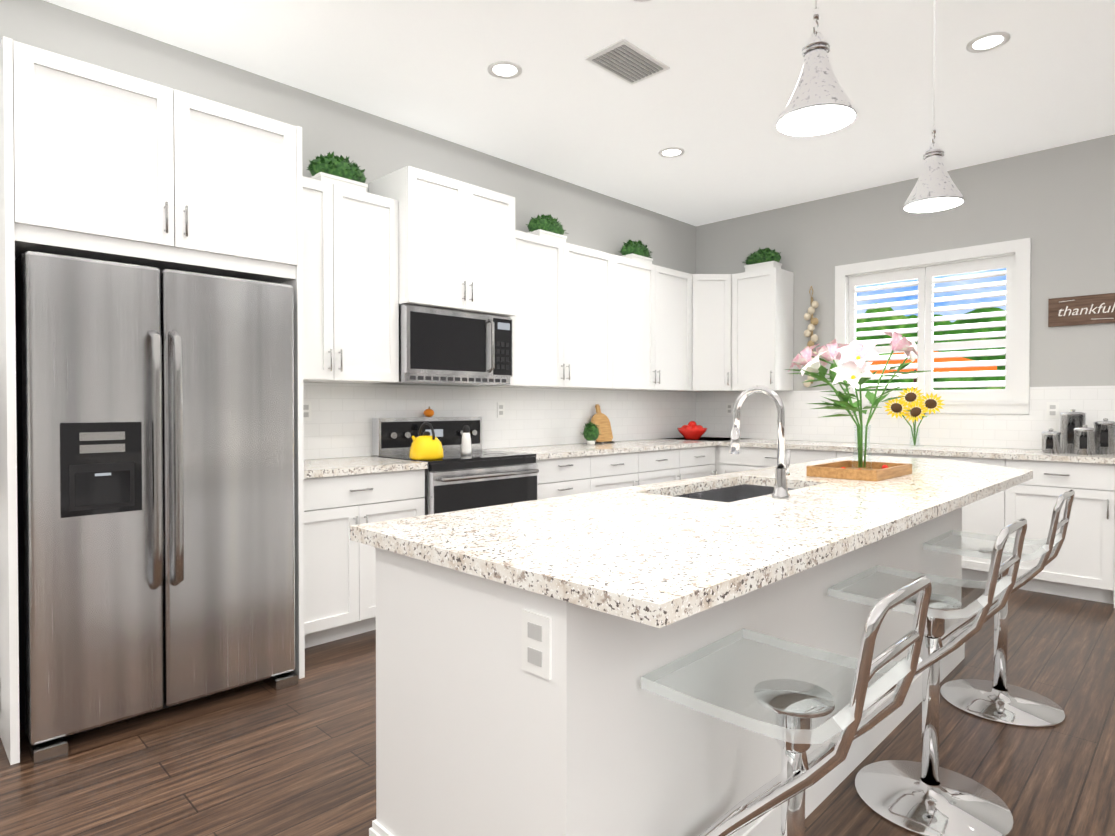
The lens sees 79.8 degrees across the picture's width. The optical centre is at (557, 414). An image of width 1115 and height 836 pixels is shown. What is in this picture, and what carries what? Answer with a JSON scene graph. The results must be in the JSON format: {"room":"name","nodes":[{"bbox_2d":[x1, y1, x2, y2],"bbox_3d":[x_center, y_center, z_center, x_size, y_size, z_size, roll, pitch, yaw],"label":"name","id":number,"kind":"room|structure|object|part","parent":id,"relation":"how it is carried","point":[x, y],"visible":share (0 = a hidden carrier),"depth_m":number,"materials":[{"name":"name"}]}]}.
{"room":"kitchen","nodes":[
{"label":"kitchen","id":0,"kind":"room"},
{"bbox_2d":[0,0,695,459],"bbox_3d":[-1.840,-0.350,3.653,0.150,3.070,9.440,1,1,45],"label":"wall","id":1,"kind":"structure","parent":0,"point":[374,146],"depth_m":4.12,"materials":[{"name":"grey paint"}]},
{"bbox_2d":[303,401,310,420],"bbox_3d":[-1.474,-0.018,3.900,0.008,0.114,0.070,1,1,45],"label":"electrical outlet plate","id":2,"kind":"object","parent":1,"relation":"attached to","point":[306,404],"depth_m":3.90,"materials":[{"name":"white plastic"}]},
{"bbox_2d":[302,176,398,383],"bbox_3d":[-1.341,-0.726,3.772,0.380,1.080,0.823,1,1,45],"label":"upper cabinet","id":3,"kind":"object","parent":1,"relation":"attached to","point":[350,291],"visible":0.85,"depth_m":3.74,"materials":[{"name":"white wood"}]},
{"bbox_2d":[307,151,367,191],"bbox_3d":[-1.273,-1.387,3.857,0.226,0.237,0.375,1,1,45],"label":"plant","id":4,"kind":"object","parent":3,"relation":"on","point":[337,170],"visible":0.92,"depth_m":3.79,"materials":[{"name":"green plant"}]},
{"bbox_2d":[369,166,514,316],"bbox_3d":[-0.722,-1.056,4.326,0.480,0.795,0.836,1,1,45],"label":"upper cabinet","id":5,"kind":"object","parent":1,"relation":"attached to","point":[456,245],"visible":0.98,"depth_m":4.12,"materials":[{"name":"white wood"}]},
{"bbox_2d":[393,304,511,385],"bbox_3d":[-0.723,-0.425,4.334,0.457,0.453,0.828,1,1,45],"label":"microwave","id":6,"kind":"object","parent":1,"relation":"attached to","point":[437,346],"visible":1,"depth_m":4.16,"materials":[{"name":"silver metal"}]},
{"bbox_2d":[303,382,695,459],"bbox_3d":[-1.081,0.036,4.312,0.009,0.453,7.137,1,1,45],"label":"backsplash","id":7,"kind":"structure","parent":1,"relation":"attached to","point":[339,425],"depth_m":4.96,"materials":[{"name":"tile"}]},
{"bbox_2d":[497,402,504,417],"bbox_3d":[-0.422,-0.031,4.969,0.008,0.114,0.070,1,1,45],"label":"electrical outlet plate","id":8,"kind":"object","parent":1,"relation":"attached to","point":[500,405],"depth_m":4.97,"materials":[{"name":"white plastic"}]},
{"bbox_2d":[476,230,691,390],"bbox_3d":[0.334,-0.748,5.473,0.380,1.080,2.268,1,1,45],"label":"upper cabinet","id":9,"kind":"object","parent":1,"relation":"attached to","point":[587,318],"visible":0.94,"depth_m":5.23,"materials":[{"name":"white wood"}]},
{"bbox_2d":[525,214,568,241],"bbox_3d":[-0.084,-1.405,5.084,0.240,0.243,0.374,1,1,45],"label":"plant","id":10,"kind":"object","parent":9,"relation":"on","point":[547,226],"visible":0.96,"depth_m":4.98,"materials":[{"name":"green plant"}]},
{"bbox_2d":[619,240,652,263],"bbox_3d":[0.686,-1.412,5.862,0.243,0.237,0.401,1,1,45],"label":"plant","id":11,"kind":"object","parent":9,"relation":"on","point":[635,250],"visible":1,"depth_m":5.76,"materials":[{"name":"green plant"}]},
{"bbox_2d":[668,274,739,391],"bbox_3d":[1.425,-0.759,6.418,0.609,1.080,0.606,1,1,45],"label":"upper cabinet","id":12,"kind":"object","parent":1,"relation":"attached to","point":[711,364],"visible":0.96,"depth_m":6.17,"materials":[{"name":"white wood"}]},
{"bbox_2d":[0,580,1114,835],"bbox_3d":[0.975,1.270,0.901,8.050,0.100,9.440,1,1,45],"label":"floor","id":13,"kind":"structure","parent":0,"point":[260,758],"depth_m":2.34,"materials":[{"name":"brown wood"}]},
{"bbox_2d":[0,36,304,764],"bbox_3d":[-1.808,-0.046,2.933,0.905,2.480,1.037,1,1,45],"label":"cabinet","id":14,"kind":"object","parent":13,"relation":"on","point":[100,163],"visible":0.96,"depth_m":2.53,"materials":[{"name":"white wood"}]},
{"bbox_2d":[15,251,297,764],"bbox_3d":[-1.774,0.307,2.905,0.945,1.775,0.935,1,1,45],"label":"fridge","id":15,"kind":"object","parent":13,"relation":"on","point":[48,750],"depth_m":2.53,"materials":[{"name":"silver metal"}]},
{"bbox_3d":[-1.598,0.175,2.465,0.080,1.002,0.378,1,1,45],"label":"fridge handle","id":16,"kind":"part","parent":15,"relation":"part of","materials":[{"name":"silver metal"}]},
{"bbox_3d":[-1.535,0.290,2.670,0.125,1.715,0.935,1,1,45],"label":"fridge door","id":17,"kind":"part","parent":15,"relation":"part of","materials":[{"name":"silver metal"}]},
{"bbox_2d":[304,456,427,647],"bbox_3d":[-1.246,0.728,3.695,0.650,0.914,0.821,1,1,45],"label":"base cabinet","id":18,"kind":"object","parent":13,"relation":"on","point":[342,495],"visible":0.56,"depth_m":3.46,"materials":[{"name":"white wood"}]},
{"bbox_2d":[372,416,538,514],"bbox_3d":[-0.626,0.601,4.251,0.717,1.154,0.828,1,1,45],"label":"range","id":19,"kind":"object","parent":13,"relation":"on","point":[456,480],"visible":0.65,"depth_m":4.16,"materials":[{"name":"silver metal"}]},
{"bbox_2d":[409,422,443,459],"bbox_3d":[-0.788,0.153,3.943,0.250,0.218,0.200,1,1,45],"label":"kettle","id":20,"kind":"object","parent":19,"relation":"on","point":[426,446],"visible":1,"depth_m":3.86,"materials":[{"name":"yellow metal"}]},
{"bbox_2d":[424,407,433,416],"bbox_3d":[-0.860,-0.015,4.460,0.070,0.071,0.070,1,1,45],"label":"gourd","id":21,"kind":"object","parent":19,"relation":"on","point":[428,412],"visible":1,"depth_m":4.44,"materials":[{"name":"orange food"}]},
{"bbox_2d":[461,425,471,454],"bbox_3d":[-0.582,0.165,4.259,0.066,0.186,0.068,1,1,45],"label":"shaker","id":22,"kind":"object","parent":19,"relation":"on","point":[466,445],"visible":0.98,"depth_m":4.24,"materials":[{"name":"white plastic"}]},
{"bbox_2d":[534,457,597,498],"bbox_3d":[-0.161,0.733,4.820,0.617,0.876,0.617,1,1,45],"label":"base cabinet","id":23,"kind":"object","parent":13,"relation":"on","point":[563,476],"depth_m":4.60,"materials":[{"name":"white wood"}]},
{"bbox_2d":[482,438,717,460],"bbox_3d":[0.640,0.266,5.610,0.642,0.038,2.876,1,1,45],"label":"countertop","id":24,"kind":"structure","parent":23,"relation":"on","point":[548,452],"depth_m":5.07,"materials":[{"name":"white stone"}]},
{"bbox_2d":[582,422,600,444],"bbox_3d":[0.267,0.152,5.383,0.166,0.194,0.181,1,1,45],"label":"potted plant","id":25,"kind":"object","parent":24,"relation":"on","point":[590,433],"visible":1,"depth_m":5.34,"materials":[{"name":"green plant"}]},
{"bbox_2d":[591,404,614,443],"bbox_3d":[0.379,0.081,5.670,0.126,0.328,0.230,1,1,45],"label":"cutting board","id":26,"kind":"object","parent":24,"relation":"on","point":[600,420],"visible":0.88,"depth_m":5.68,"materials":[{"name":"brown wood"}]},
{"bbox_2d":[598,453,645,490],"bbox_3d":[0.232,0.728,5.219,0.617,0.876,0.617,1,1,45],"label":"base cabinet","id":27,"kind":"object","parent":13,"relation":"on","point":[615,470],"depth_m":5.03,"materials":[{"name":"white wood"}]},
{"bbox_2d":[646,449,685,483],"bbox_3d":[0.604,0.723,5.597,0.617,0.876,0.674,1,1,45],"label":"base cabinet","id":28,"kind":"object","parent":13,"relation":"on","point":[663,465],"depth_m":5.44,"materials":[{"name":"white wood"}]},
{"bbox_2d":[369,483,1000,835],"bbox_3d":[0.974,0.759,2.738,0.723,0.876,3.462,1,1,45],"label":"kitchen island","id":29,"kind":"object","parent":13,"relation":"on","point":[524,647],"depth_m":1.56,"materials":[{"name":"wood"}]},
{"bbox_2d":[350,455,1032,630],"bbox_3d":[1.050,0.303,2.678,0.999,0.038,3.544,1,1,45],"label":"island countertop","id":30,"kind":"structure","parent":29,"relation":"on","point":[646,555],"depth_m":1.67,"materials":[{"name":"white stone"}]},
{"bbox_2d":[729,386,790,497],"bbox_3d":[0.726,0.093,2.378,0.227,0.387,0.096,1,1,45],"label":"faucet","id":31,"kind":"object","parent":30,"relation":"on","point":[782,473],"visible":1,"depth_m":2.31,"materials":[{"name":"silver metal"}]},
{"bbox_2d":[806,460,911,481],"bbox_3d":[1.386,0.255,3.052,0.300,0.045,0.460,1,1,45],"label":"tray","id":32,"kind":"object","parent":30,"relation":"on","point":[878,471],"visible":1,"depth_m":2.95,"materials":[{"name":"brown wood"}]},
{"bbox_2d":[785,330,927,469],"bbox_3d":[1.371,-0.060,3.097,0.630,0.650,0.562,1,1,45],"label":"flowers","id":33,"kind":"object","parent":32,"relation":"on","point":[852,374],"visible":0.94,"depth_m":3.05,"materials":[{"name":"plant"}]},
{"bbox_2d":[686,445,717,478],"bbox_3d":[0.976,0.718,5.975,0.617,0.876,0.614,1,1,45],"label":"base cabinet","id":34,"kind":"object","parent":13,"relation":"on","point":[699,462],"depth_m":5.83,"materials":[{"name":"white wood"}]},
{"bbox_2d":[718,445,825,474],"bbox_3d":[2.038,0.720,5.825,1.147,0.876,0.618,1,1,45],"label":"base cabinet","id":35,"kind":"object","parent":13,"relation":"on","point":[748,459],"depth_m":5.72,"materials":[{"name":"white wood"}]},
{"bbox_2d":[641,576,931,835],"bbox_3d":[0.490,0.766,1.400,0.461,0.894,0.436,1,1,45],"label":"stool","id":36,"kind":"object","parent":13,"relation":"on","point":[796,706],"visible":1,"depth_m":1.35,"materials":[{"name":"silver metal"}]},
{"bbox_2d":[826,453,989,582],"bbox_3d":[2.805,0.730,5.069,1.234,0.876,0.618,1,1,45],"label":"base cabinet","id":37,"kind":"object","parent":13,"relation":"on","point":[975,515],"depth_m":4.60,"materials":[{"name":"white wood"}]},
{"bbox_2d":[828,518,1026,835],"bbox_3d":[1.160,0.758,2.081,0.461,0.894,0.436,1,1,45],"label":"stool","id":38,"kind":"object","parent":13,"relation":"on","point":[928,796],"visible":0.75,"depth_m":2.05,"materials":[{"name":"silver metal"}]},
{"bbox_2d":[923,490,1074,727],"bbox_3d":[1.830,0.749,2.761,0.461,0.894,0.436,1,1,45],"label":"stool","id":39,"kind":"object","parent":13,"relation":"on","point":[998,699],"visible":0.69,"depth_m":2.72,"materials":[{"name":"silver metal"}]},
{"bbox_2d":[990,461,1114,607],"bbox_3d":[3.391,0.737,4.491,0.642,0.876,0.620,1,1,45],"label":"base cabinet","id":40,"kind":"object","parent":13,"relation":"on","point":[1081,565],"depth_m":4.23,"materials":[{"name":"white wood"}]},
{"bbox_2d":[670,437,1114,464],"bbox_3d":[2.407,0.268,5.438,3.402,0.038,0.643,1,1,45],"label":"countertop","id":41,"kind":"structure","parent":40,"relation":"on","point":[827,447],"depth_m":4.84,"materials":[{"name":"white stone"}]},
{"bbox_2d":[677,421,706,439],"bbox_3d":[1.269,0.151,6.282,0.280,0.174,0.280,1,1,45],"label":"fruit bowl","id":42,"kind":"object","parent":41,"relation":"on","point":[692,430],"visible":1,"depth_m":6.21,"materials":[{"name":"red ceramic"}]},
{"bbox_2d":[884,386,944,448],"bbox_3d":[2.637,0.021,4.924,0.368,0.467,0.249,1,1,45],"label":"sunflower vase","id":43,"kind":"object","parent":41,"relation":"on","point":[916,411],"visible":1,"depth_m":4.93,"materials":[{"name":"clear plastic"}]},
{"bbox_2d":[1041,427,1065,452],"bbox_3d":[3.319,0.178,4.487,0.105,0.164,0.105,0,1,0],"label":"canister","id":44,"kind":"object","parent":41,"relation":"on","point":[1052,441],"depth_m":4.46,"materials":[{"name":"silver metal"}]},
{"bbox_2d":[1060,409,1085,426],"bbox_3d":[3.488,0.113,4.516,0.140,0.294,0.140,0,1,0],"label":"canister","id":45,"kind":"object","parent":41,"relation":"on","point":[1065,417],"depth_m":4.47,"materials":[{"name":"silver metal"}]},
{"bbox_2d":[1066,423,1103,454],"bbox_3d":[3.441,0.165,4.354,0.115,0.194,0.115,0,1,0],"label":"canister","id":46,"kind":"object","parent":41,"relation":"on","point":[1075,435],"depth_m":4.37,"materials":[{"name":"silver metal"}]},
{"bbox_2d":[1093,418,1114,453],"bbox_3d":[3.624,0.144,4.411,0.124,0.234,0.124,0,1,0],"label":"canister","id":47,"kind":"object","parent":41,"relation":"on","point":[1109,426],"depth_m":4.36,"materials":[{"name":"silver metal"}]},
{"bbox_2d":[44,0,1114,225],"bbox_3d":[0.975,-1.900,0.862,8.050,0.100,9.440,1,1,45],"label":"ceiling","id":48,"kind":"structure","parent":0,"point":[712,101],"depth_m":3.74,"materials":[{"name":"white paint"}]},
{"bbox_2d":[488,61,521,78],"bbox_3d":[-0.288,-1.880,3.649,0.189,0.008,0.189,0,1,21],"label":"recessed light","id":49,"kind":"object","parent":48,"relation":"in","point":[499,69],"depth_m":3.64,"materials":[{"name":"white glass"}]},
{"bbox_2d":[585,38,669,84],"bbox_3d":[0.378,-1.875,3.569,0.260,0.016,0.400,1,1,45],"label":"ceiling vent","id":50,"kind":"object","parent":48,"relation":"in","point":[623,59],"visible":0.98,"depth_m":3.54,"materials":[{"name":"white metal"}]},
{"bbox_2d":[633,0,651,1],"bbox_3d":[0.382,-1.872,2.933,0.189,0.008,0.189,1,1,39],"label":"recessed light","id":51,"kind":"object","parent":48,"relation":"in","point":[633,0],"depth_m":3.02,"materials":[{"name":"white"}]},
{"bbox_2d":[658,147,684,157],"bbox_3d":[0.827,-1.895,4.839,0.189,0.008,0.189,0,1,21],"label":"recessed light","id":52,"kind":"object","parent":48,"relation":"in","point":[671,152],"depth_m":4.84,"materials":[{"name":"white plastic"}]},
{"bbox_2d":[776,0,856,136],"bbox_3d":[0.758,-1.361,1.952,0.224,1.004,0.224,1,1,45],"label":"pendant light","id":53,"kind":"object","parent":48,"relation":"hanging from","point":[819,102],"visible":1,"depth_m":1.92,"materials":[{"name":"white ceramic"}]},
{"bbox_2d":[903,0,964,212],"bbox_3d":[1.565,-1.371,2.772,0.224,1.004,0.224,1,1,45],"label":"pendant light","id":54,"kind":"object","parent":48,"relation":"hanging from","point":[935,189],"visible":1,"depth_m":2.75,"materials":[{"name":"white ceramic"}]},
{"bbox_2d":[966,31,1010,52],"bbox_3d":[2.175,-1.877,3.371,0.189,0.008,0.189,1,1,39],"label":"recessed light","id":55,"kind":"object","parent":48,"relation":"in","point":[978,44],"depth_m":3.37,"materials":[{"name":"white glass"}]},
{"bbox_2d":[696,134,1114,449],"bbox_3d":[4.234,-0.356,4.191,7.750,3.070,0.150,1,1,45],"label":"wall","id":56,"kind":"structure","parent":0,"point":[1056,205],"depth_m":5.00,"materials":[{"name":"grey paint"}]},
{"bbox_2d":[726,403,732,414],"bbox_3d":[1.695,-0.051,6.569,0.070,0.114,0.008,1,1,45],"label":"electrical outlet plate","id":57,"kind":"object","parent":56,"relation":"attached to","point":[729,406],"depth_m":6.57,"materials":[{"name":"white plastic"}]},
{"bbox_2d":[732,267,793,390],"bbox_3d":[1.875,-0.756,6.133,0.433,1.080,0.380,1,1,45],"label":"upper cabinet","id":58,"kind":"object","parent":56,"relation":"attached to","point":[762,327],"visible":0.92,"depth_m":6.01,"materials":[{"name":"white wood"}]},
{"bbox_2d":[741,247,781,271],"bbox_3d":[1.888,-1.415,6.141,0.402,0.236,0.233,1,1,45],"label":"plant","id":59,"kind":"object","parent":58,"relation":"on","point":[765,258],"visible":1,"depth_m":6.06,"materials":[{"name":"green plant"}]},
{"bbox_2d":[803,286,818,386],"bbox_3d":[2.262,-0.691,5.955,0.136,0.907,0.065,1,1,45],"label":"garlic","id":60,"kind":"object","parent":56,"relation":"hanging from","point":[808,332],"visible":0.67,"depth_m":5.94,"materials":[{"name":"beige food"}]},
{"bbox_2d":[696,386,1114,449],"bbox_3d":[2.633,0.019,5.658,3.393,0.453,0.009,1,1,45],"label":"backsplash","id":61,"kind":"structure","parent":56,"relation":"attached to","point":[804,421],"depth_m":5.48,"materials":[{"name":"tile"}]},
{"bbox_2d":[834,238,1030,413],"bbox_3d":[2.982,-0.646,5.396,1.410,1.280,0.184,1,1,45],"label":"window shutters","id":62,"kind":"object","parent":56,"relation":"attached to","point":[1013,257],"visible":0.83,"depth_m":5.23,"materials":[{"name":"white wood"}]},
{"bbox_2d":[1047,402,1058,417],"bbox_3d":[3.533,-0.028,4.759,0.070,0.114,0.008,1,1,45],"label":"electrical outlet plate","id":63,"kind":"object","parent":56,"relation":"attached to","point":[1052,409],"depth_m":4.75,"materials":[{"name":"white plastic"}]},
{"bbox_2d":[1048,293,1114,326],"bbox_3d":[3.659,-0.722,4.629,0.410,0.200,0.023,1,1,45],"label":"sign board","id":64,"kind":"object","parent":56,"relation":"attached to","point":[1084,310],"visible":1,"depth_m":4.63,"materials":[{"name":"brown wood"}]},
{"label":"outside","id":65,"kind":"structure","parent":0,"visible":0},
{"bbox_2d":[856,268,1005,390],"bbox_3d":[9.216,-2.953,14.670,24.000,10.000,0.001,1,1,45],"label":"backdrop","id":66,"kind":"structure","parent":65,"point":[953,303],"depth_m":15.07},
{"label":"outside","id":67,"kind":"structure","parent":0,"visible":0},
{"bbox_2d":[857,351,996,388],"bbox_3d":[7.454,-0.193,13.913,2.900,2.500,2.900,1,1,45],"label":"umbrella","id":68,"kind":"object","parent":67,"point":[961,369],"visible":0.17,"depth_m":13.16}
]}

